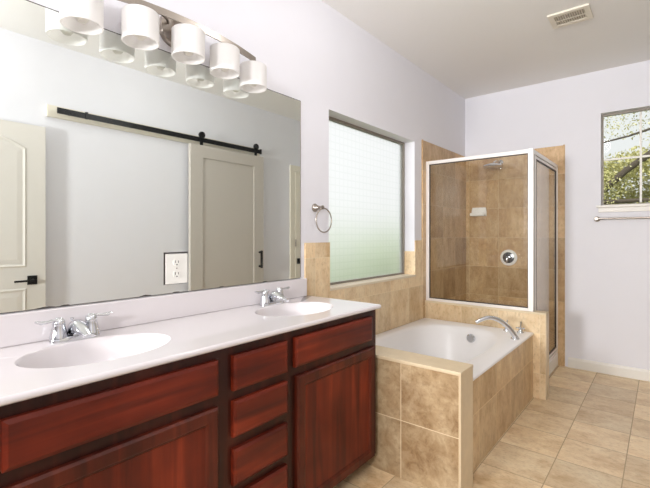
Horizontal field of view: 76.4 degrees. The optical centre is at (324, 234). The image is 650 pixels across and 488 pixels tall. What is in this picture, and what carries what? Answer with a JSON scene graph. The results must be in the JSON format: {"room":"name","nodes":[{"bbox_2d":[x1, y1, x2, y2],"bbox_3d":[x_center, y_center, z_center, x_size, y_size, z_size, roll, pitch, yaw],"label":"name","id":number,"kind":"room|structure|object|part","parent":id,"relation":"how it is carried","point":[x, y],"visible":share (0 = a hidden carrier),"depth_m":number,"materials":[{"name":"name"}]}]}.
{"room":"bathroom","nodes":[
{"label":"bathroom","id":0,"kind":"room"},
{"bbox_2d":[0,0,464,333],"bbox_3d":[-0.949,-0.122,1.605,0.160,2.740,7.679,0,0,39],"label":"wall","id":1,"kind":"structure","parent":0,"point":[312,54],"depth_m":2.69,"materials":[{"name":"white paint"}]},
{"bbox_2d":[0,0,300,313],"bbox_3d":[-0.691,-0.271,1.804,0.006,1.058,1.716,0,0,39],"label":"wall mirror","id":2,"kind":"object","parent":1,"relation":"attached to","point":[115,156],"visible":0.98,"depth_m":1.66,"materials":[{"name":"silver mirror"}]},
{"bbox_2d":[0,278,306,347],"bbox_3d":[-0.672,0.323,1.813,0.024,0.126,1.752,0,0,39],"label":"backsplash","id":3,"kind":"structure","parent":1,"relation":"attached to","point":[19,328],"depth_m":1.70,"materials":[{"name":"stone"}]},
{"bbox_2d":[59,0,266,92],"bbox_3d":[-0.601,-0.859,1.771,0.186,0.234,0.934,0,0,39],"label":"vanity light","id":4,"kind":"object","parent":1,"relation":"attached to","point":[141,24],"visible":1,"depth_m":1.69,"materials":[{"name":"white glass"}]},
{"bbox_3d":[-0.867,-0.804,1.474,0.136,0.116,0.136,0,0,39],"label":"lamp shade","id":5,"kind":"part","parent":4,"relation":"part of","materials":[{"name":"white glass"}]},
{"bbox_3d":[-0.867,-0.808,1.474,0.052,0.100,0.052,0,0,39],"label":"bulb","id":6,"kind":"part","parent":4,"relation":"part of","materials":[{"name":"white glass"}]},
{"bbox_3d":[-0.719,-0.808,1.611,0.136,0.116,0.136,0,0,39],"label":"lamp shade","id":7,"kind":"part","parent":4,"relation":"part of","materials":[{"name":"white glass"}]},
{"bbox_3d":[-0.719,-0.812,1.611,0.052,0.100,0.052,0,0,39],"label":"bulb","id":8,"kind":"part","parent":4,"relation":"part of","materials":[{"name":"white glass"}]},
{"bbox_3d":[-0.581,-0.810,1.756,0.136,0.116,0.136,0,0,39],"label":"lamp shade","id":9,"kind":"part","parent":4,"relation":"part of","materials":[{"name":"white glass"}]},
{"bbox_3d":[-0.581,-0.814,1.756,0.052,0.100,0.052,0,0,39],"label":"bulb","id":10,"kind":"part","parent":4,"relation":"part of","materials":[{"name":"white glass"}]},
{"bbox_3d":[-0.466,-0.808,1.921,0.136,0.116,0.136,0,0,39],"label":"lamp shade","id":11,"kind":"part","parent":4,"relation":"part of","materials":[{"name":"white glass"}]},
{"bbox_3d":[-0.364,-0.800,2.093,0.136,0.116,0.136,0,0,39],"label":"lamp shade","id":12,"kind":"part","parent":4,"relation":"part of","materials":[{"name":"white glass"}]},
{"bbox_2d":[164,252,187,284],"bbox_3d":[-0.663,0.147,1.836,0.008,0.140,0.115,0,0,39],"label":"electrical outlet","id":13,"kind":"object","parent":1,"relation":"attached to","point":[175,265],"visible":1,"depth_m":1.83,"materials":[{"name":"beige plastic"}]},
{"bbox_2d":[173,258,180,265],"bbox_3d":[-0.659,0.122,1.836,0.002,0.036,0.036,0,0,39],"label":"receptacle","id":14,"kind":"object","parent":13,"relation":"attached to","point":[176,261],"depth_m":1.84,"materials":[{"name":"white plastic"}]},
{"bbox_2d":[173,270,180,277],"bbox_3d":[-0.659,0.174,1.836,0.002,0.036,0.036,0,0,39],"label":"receptacle","id":15,"kind":"object","parent":13,"relation":"attached to","point":[176,273],"depth_m":1.84,"materials":[{"name":"white plastic"}]},
{"bbox_2d":[312,204,331,232],"bbox_3d":[-0.025,-0.103,2.565,0.070,0.183,0.156,0,0,39],"label":"towel ring","id":16,"kind":"object","parent":1,"relation":"attached to","point":[315,207],"visible":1,"depth_m":2.55,"materials":[{"name":"silver metal"}]},
{"bbox_3d":[-0.038,-0.169,2.550,0.070,0.052,0.052,0,0,39],"label":"wall post","id":17,"kind":"part","parent":16,"relation":"part of","materials":[{"name":"silver metal"}]},
{"bbox_2d":[329,116,404,284],"bbox_3d":[0.318,-0.235,3.214,0.030,1.162,1.194,0,0,39],"label":"window","id":18,"kind":"structure","parent":1,"relation":"in","point":[367,167],"depth_m":3.19,"materials":[{"name":"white glass"}]},
{"bbox_2d":[330,274,415,290],"bbox_3d":[0.368,0.355,3.173,0.119,0.017,1.195,0,0,39],"label":"window sill","id":19,"kind":"structure","parent":1,"relation":"attached to","point":[401,276],"depth_m":3.07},
{"bbox_2d":[404,251,415,274],"bbox_3d":[0.746,0.245,3.633,0.110,0.203,0.006,0,0,39],"label":"wall tile","id":20,"kind":"structure","parent":1,"relation":"attached to","point":[409,256],"depth_m":3.62,"materials":[{"name":"tile"}]},
{"bbox_2d":[422,139,465,317],"bbox_3d":[1.208,0.195,4.115,0.014,2.106,1.061,0,0,39],"label":"shower tile","id":21,"kind":"structure","parent":1,"relation":"attached to","point":[448,181],"depth_m":4.11,"materials":[{"name":"tile"}]},
{"bbox_2d":[366,345,472,487],"bbox_3d":[0.317,0.944,2.278,0.945,0.608,0.165,0,0,39],"label":"wall","id":22,"kind":"structure","parent":0,"point":[424,403],"depth_m":2.04,"materials":[{"name":"tile"}]},
{"bbox_3d":[0.679,0.953,1.980,0.006,0.590,0.160,0,0,39],"label":"trim","id":23,"kind":"part","parent":22,"relation":"part of","materials":[{"name":"tile"}]},
{"bbox_2d":[322,0,649,98],"bbox_3d":[-0.117,-1.542,0.955,2.270,0.100,7.929,0,0,39],"label":"ceiling","id":24,"kind":"structure","parent":0,"point":[474,48],"depth_m":3.10,"materials":[{"name":"white paint"}]},
{"bbox_2d":[547,3,592,28],"bbox_3d":[1.671,-1.485,2.813,0.242,0.013,0.214,0,0,39],"label":"ceiling vent","id":25,"kind":"object","parent":24,"relation":"in","point":[580,13],"visible":1,"depth_m":2.80,"materials":[{"name":"white metal"}]},
{"bbox_2d":[333,365,649,487],"bbox_3d":[-0.117,1.298,0.955,2.270,0.100,7.929,0,0,39],"label":"floor","id":26,"kind":"structure","parent":0,"point":[592,429],"depth_m":2.47,"materials":[{"name":"tile"}]},
{"bbox_2d":[0,309,375,487],"bbox_3d":[-0.471,0.818,1.661,0.505,0.860,1.772,0,0,39],"label":"vanity cabinet","id":27,"kind":"object","parent":26,"relation":"on","point":[296,408],"visible":0.98,"depth_m":1.42,"materials":[{"name":"brown wood"}]},
{"bbox_3d":[-0.554,0.486,1.177,0.022,0.120,0.594,0,0,39],"label":"false drawer","id":28,"kind":"part","parent":27,"relation":"part of","materials":[{"name":"brown wood"}]},
{"bbox_3d":[-0.554,0.872,1.177,0.022,0.573,0.594,0,0,39],"label":"door","id":29,"kind":"part","parent":27,"relation":"part of","materials":[{"name":"brown wood"}]},
{"bbox_3d":[-0.558,0.872,1.180,0.011,0.469,0.490,0,0,39],"label":"door panel","id":30,"kind":"part","parent":27,"relation":"part of","materials":[{"name":"brown wood"}]},
{"bbox_2d":[0,278,380,406],"bbox_3d":[-0.470,0.382,1.660,0.530,0.244,1.772,0,0,39],"label":"countertop","id":31,"kind":"structure","parent":27,"relation":"on","point":[138,334],"depth_m":1.51,"materials":[{"name":"stone"}]},
{"bbox_2d":[34,311,111,343],"bbox_3d":[-0.880,0.325,1.458,0.189,0.083,0.175,0,0,-8],"label":"sink faucet","id":32,"kind":"object","parent":31,"relation":"on","point":[79,329],"visible":1,"depth_m":1.42,"materials":[{"name":"silver metal"}]},
{"bbox_3d":[-0.936,0.294,1.392,0.026,0.015,0.073,0,0,39],"label":"lever","id":33,"kind":"part","parent":32,"relation":"part of","materials":[{"name":"silver metal"}]},
{"bbox_3d":[-0.916,0.318,1.421,0.058,0.069,0.058,0,0,39],"label":"handle","id":34,"kind":"part","parent":32,"relation":"part of","materials":[{"name":"silver metal"}]},
{"bbox_3d":[-0.883,0.359,1.461,0.054,0.016,0.160,0,0,39],"label":"plate","id":35,"kind":"part","parent":32,"relation":"part of","materials":[{"name":"silver metal"}]},
{"bbox_3d":[-0.845,0.328,1.430,0.126,0.058,0.052,0,0,39],"label":"spout","id":36,"kind":"part","parent":32,"relation":"part of","materials":[{"name":"silver metal"}]},
{"bbox_3d":[-0.850,0.318,1.501,0.058,0.069,0.058,0,0,39],"label":"handle","id":37,"kind":"part","parent":32,"relation":"part of","materials":[{"name":"silver metal"}]},
{"bbox_3d":[-0.826,0.294,1.526,0.026,0.015,0.073,0,0,39],"label":"lever","id":38,"kind":"part","parent":32,"relation":"part of","materials":[{"name":"silver metal"}]},
{"bbox_2d":[14,333,170,367],"bbox_3d":[-0.727,0.436,1.339,0.320,0.137,0.456,0,0,39],"label":"sink basin","id":39,"kind":"object","parent":31,"relation":"in","point":[88,352],"depth_m":1.43,"materials":[{"name":"white ceramic"}]},
{"bbox_2d":[255,287,289,305],"bbox_3d":[-0.277,0.325,2.195,0.189,0.083,0.175,0,0,-8],"label":"sink faucet","id":40,"kind":"object","parent":31,"relation":"on","point":[275,297],"visible":1,"depth_m":2.15,"materials":[{"name":"silver metal"}]},
{"bbox_3d":[-0.313,0.318,2.157,0.058,0.069,0.058,0,0,39],"label":"handle","id":41,"kind":"part","parent":40,"relation":"part of","materials":[{"name":"silver metal"}]},
{"bbox_3d":[-0.280,0.359,2.197,0.054,0.016,0.160,0,0,39],"label":"plate","id":42,"kind":"part","parent":40,"relation":"part of","materials":[{"name":"silver metal"}]},
{"bbox_3d":[-0.242,0.328,2.166,0.126,0.058,0.052,0,0,39],"label":"spout","id":43,"kind":"part","parent":40,"relation":"part of","materials":[{"name":"silver metal"}]},
{"bbox_3d":[-0.247,0.318,2.237,0.058,0.069,0.058,0,0,39],"label":"handle","id":44,"kind":"part","parent":40,"relation":"part of","materials":[{"name":"silver metal"}]},
{"bbox_2d":[255,302,332,316],"bbox_3d":[-0.147,0.436,2.060,0.320,0.137,0.456,0,0,39],"label":"sink basin","id":45,"kind":"object","parent":31,"relation":"in","point":[286,309],"depth_m":2.21,"materials":[{"name":"white ceramic"}]},
{"bbox_3d":[-0.240,0.822,1.561,0.022,0.129,0.270,0,0,39],"label":"drawer","id":46,"kind":"part","parent":27,"relation":"part of","materials":[{"name":"brown wood"}]},
{"bbox_3d":[-0.240,0.652,1.561,0.022,0.127,0.270,0,0,39],"label":"drawer","id":47,"kind":"part","parent":27,"relation":"part of","materials":[{"name":"brown wood"}]},
{"bbox_3d":[-0.240,0.489,1.561,0.022,0.125,0.270,0,0,39],"label":"drawer","id":48,"kind":"part","parent":27,"relation":"part of","materials":[{"name":"brown wood"}]},
{"bbox_3d":[-0.240,1.030,1.561,0.022,0.213,0.270,0,0,39],"label":"drawer","id":49,"kind":"part","parent":27,"relation":"part of","materials":[{"name":"brown wood"}]},
{"bbox_3d":[0.058,0.485,1.925,0.022,0.123,0.579,0,0,39],"label":"false drawer","id":50,"kind":"part","parent":27,"relation":"part of","materials":[{"name":"brown wood"}]},
{"bbox_3d":[0.069,0.872,1.938,0.022,0.573,0.591,0,0,39],"label":"door","id":51,"kind":"part","parent":27,"relation":"part of","materials":[{"name":"brown wood"}]},
{"bbox_3d":[0.065,0.872,1.941,0.011,0.469,0.487,0,0,39],"label":"door panel","id":52,"kind":"part","parent":27,"relation":"part of","materials":[{"name":"brown wood"}]},
{"bbox_2d":[425,300,548,399],"bbox_3d":[1.317,0.921,3.464,0.989,0.655,0.104,0,0,39],"label":"wall","id":53,"kind":"structure","parent":26,"relation":"on","point":[537,322],"depth_m":3.23,"materials":[{"name":"tile"}]},
{"bbox_3d":[1.698,0.928,3.152,0.006,0.640,0.097,0,0,39],"label":"trim","id":54,"kind":"part","parent":53,"relation":"part of","materials":[{"name":"tile"}]},
{"bbox_2d":[473,335,532,470],"bbox_3d":[1.130,1.006,2.634,0.040,0.484,1.415,0,0,39],"label":"bathtub apron","id":55,"kind":"object","parent":26,"relation":"on","point":[501,393],"visible":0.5,"depth_m":2.53,"materials":[{"name":"tile"}]},
{"bbox_2d":[376,318,533,380],"bbox_3d":[0.802,0.947,2.903,0.902,0.397,1.412,0,0,39],"label":"bathtub","id":56,"kind":"object","parent":55,"relation":"on","point":[480,346],"visible":0.42,"depth_m":3.28,"materials":[{"name":"white ceramic"}]},
{"bbox_3d":[1.155,0.820,3.272,0.068,0.068,0.018,0,0,39],"label":"overflow plate","id":57,"kind":"part","parent":56,"relation":"part of","materials":[{"name":"silver metal"}]},
{"bbox_2d":[475,316,524,339],"bbox_3d":[1.325,0.664,3.040,0.474,0.168,0.221,0,0,-40],"label":"tub faucet","id":58,"kind":"object","parent":56,"relation":"on","point":[506,325],"visible":1,"depth_m":2.96,"materials":[{"name":"silver metal"}]},
{"bbox_3d":[1.498,0.725,3.162,0.052,0.046,0.052,0,0,39],"label":"handle","id":59,"kind":"part","parent":58,"relation":"part of","materials":[{"name":"silver metal"}]},
{"bbox_2d":[549,351,557,375],"bbox_3d":[1.903,1.186,3.629,0.105,0.125,0.906,0,0,39],"label":"shower curb","id":60,"kind":"object","parent":26,"relation":"on","point":[553,363],"visible":0.23,"depth_m":3.77,"materials":[{"name":"beige tile"}]},
{"bbox_2d":[426,148,557,361],"bbox_3d":[1.573,0.226,3.847,0.894,1.794,0.989,0,0,39],"label":"shower enclosure","id":61,"kind":"object","parent":60,"relation":"on","point":[534,156],"visible":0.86,"depth_m":3.47,"materials":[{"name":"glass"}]},
{"bbox_3d":[1.270,-0.652,3.485,0.828,0.030,0.034,0,0,39],"label":"rail","id":62,"kind":"part","parent":61,"relation":"part of","materials":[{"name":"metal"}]},
{"bbox_3d":[1.270,0.582,3.485,0.828,0.022,0.036,0,0,39],"label":"rail","id":63,"kind":"part","parent":61,"relation":"part of","materials":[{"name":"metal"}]},
{"bbox_3d":[1.603,-0.039,3.208,0.038,1.264,0.038,0,0,39],"label":"corner post","id":64,"kind":"part","parent":61,"relation":"part of","materials":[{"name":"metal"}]},
{"bbox_3d":[1.632,-0.021,3.240,0.016,1.227,0.049,0,0,39],"label":"post","id":65,"kind":"part","parent":61,"relation":"part of","materials":[{"name":"white metal"}]},
{"bbox_3d":[1.917,-0.651,3.589,0.026,0.032,0.951,0,0,39],"label":"rail","id":66,"kind":"part","parent":61,"relation":"part of","materials":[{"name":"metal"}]},
{"bbox_3d":[1.932,0.232,3.608,0.016,1.721,0.835,0,0,39],"label":"shower door","id":67,"kind":"part","parent":61,"relation":"part of","materials":[{"name":"glass"}]},
{"bbox_2d":[465,60,649,369],"bbox_3d":[2.348,-0.122,3.963,2.270,2.740,0.150,0,0,39],"label":"wall","id":68,"kind":"structure","parent":0,"point":[607,261],"depth_m":3.80,"materials":[{"name":"white paint"}]},
{"bbox_2d":[466,144,564,365],"bbox_3d":[1.909,0.195,4.218,0.949,2.106,0.013,0,0,39],"label":"shower tile","id":69,"kind":"structure","parent":68,"relation":"attached to","point":[503,192],"depth_m":4.20,"materials":[{"name":"tile"}]},
{"bbox_2d":[470,207,486,215],"bbox_3d":[1.628,-0.246,4.393,0.156,0.092,0.079,0,0,39],"label":"soap dish","id":70,"kind":"object","parent":69,"relation":"attached to","point":[482,211],"visible":1,"depth_m":4.39,"materials":[{"name":"white ceramic"}]},
{"bbox_2d":[470,213,485,215],"bbox_3d":[1.624,-0.218,4.388,0.148,0.032,0.067,0,0,39],"label":"tray","id":71,"kind":"object","parent":70,"relation":"on","point":[471,214],"depth_m":4.36,"materials":[{"name":"white ceramic"}]},
{"bbox_2d":[483,160,502,168],"bbox_3d":[1.718,-0.728,4.193,0.198,0.104,0.274,0,0,39],"label":"shower","id":72,"kind":"object","parent":69,"relation":"attached to","point":[494,164],"visible":1,"depth_m":4.14,"materials":[{"name":"silver metal"}]},
{"bbox_2d":[500,250,516,265],"bbox_3d":[1.867,0.232,4.212,0.164,0.164,0.056,0,0,39],"label":"shower valve","id":73,"kind":"object","parent":69,"relation":"attached to","point":[508,257],"visible":1,"depth_m":4.21,"materials":[{"name":"silver metal"}]},
{"bbox_3d":[1.868,0.232,4.214,0.112,0.112,0.036,0,0,39],"label":"trim plate","id":74,"kind":"part","parent":73,"relation":"part of","materials":[{"name":"silver metal"}]},
{"bbox_2d":[568,357,649,381],"bbox_3d":[2.696,1.201,3.572,1.035,0.095,0.014,0,0,39],"label":"baseboard","id":75,"kind":"structure","parent":68,"relation":"attached to","point":[594,366],"depth_m":3.69,"materials":[{"name":"white paint"}]},
{"bbox_2d":[594,216,649,221],"bbox_3d":[2.702,-0.144,3.523,0.693,0.048,0.082,0,0,39],"label":"towel bar","id":76,"kind":"object","parent":68,"relation":"attached to","point":[597,218],"visible":1,"depth_m":3.59,"materials":[{"name":"silver metal"}]},
{"bbox_2d":[596,107,649,211],"bbox_3d":[2.737,-0.652,3.580,0.636,0.898,0.120,0,0,39],"label":"window","id":77,"kind":"structure","parent":68,"relation":"in","point":[640,206],"depth_m":3.64,"materials":[{"name":"white paint"}]},
{"bbox_3d":[2.726,-0.256,3.566,0.636,0.021,0.085,0,0,39],"label":"sill","id":78,"kind":"part","parent":77,"relation":"part of","materials":[{"name":"white paint"}]},
{"label":"outside","id":79,"kind":"structure","parent":0,"visible":0},
{"bbox_3d":[3.663,1.673,4.755,21.000,0.150,20.000,0,0,39],"label":"ground","id":80,"kind":"structure","parent":79,"visible":0},
{"bbox_2d":[604,111,649,204],"bbox_3d":[5.530,-0.900,7.671,5.551,5.096,2.186,0,0,39],"label":"oak tree","id":81,"kind":"object","parent":80,"relation":"on","point":[613,174],"visible":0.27,"depth_m":7.55,"materials":[{"name":"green plant"}]}
]}

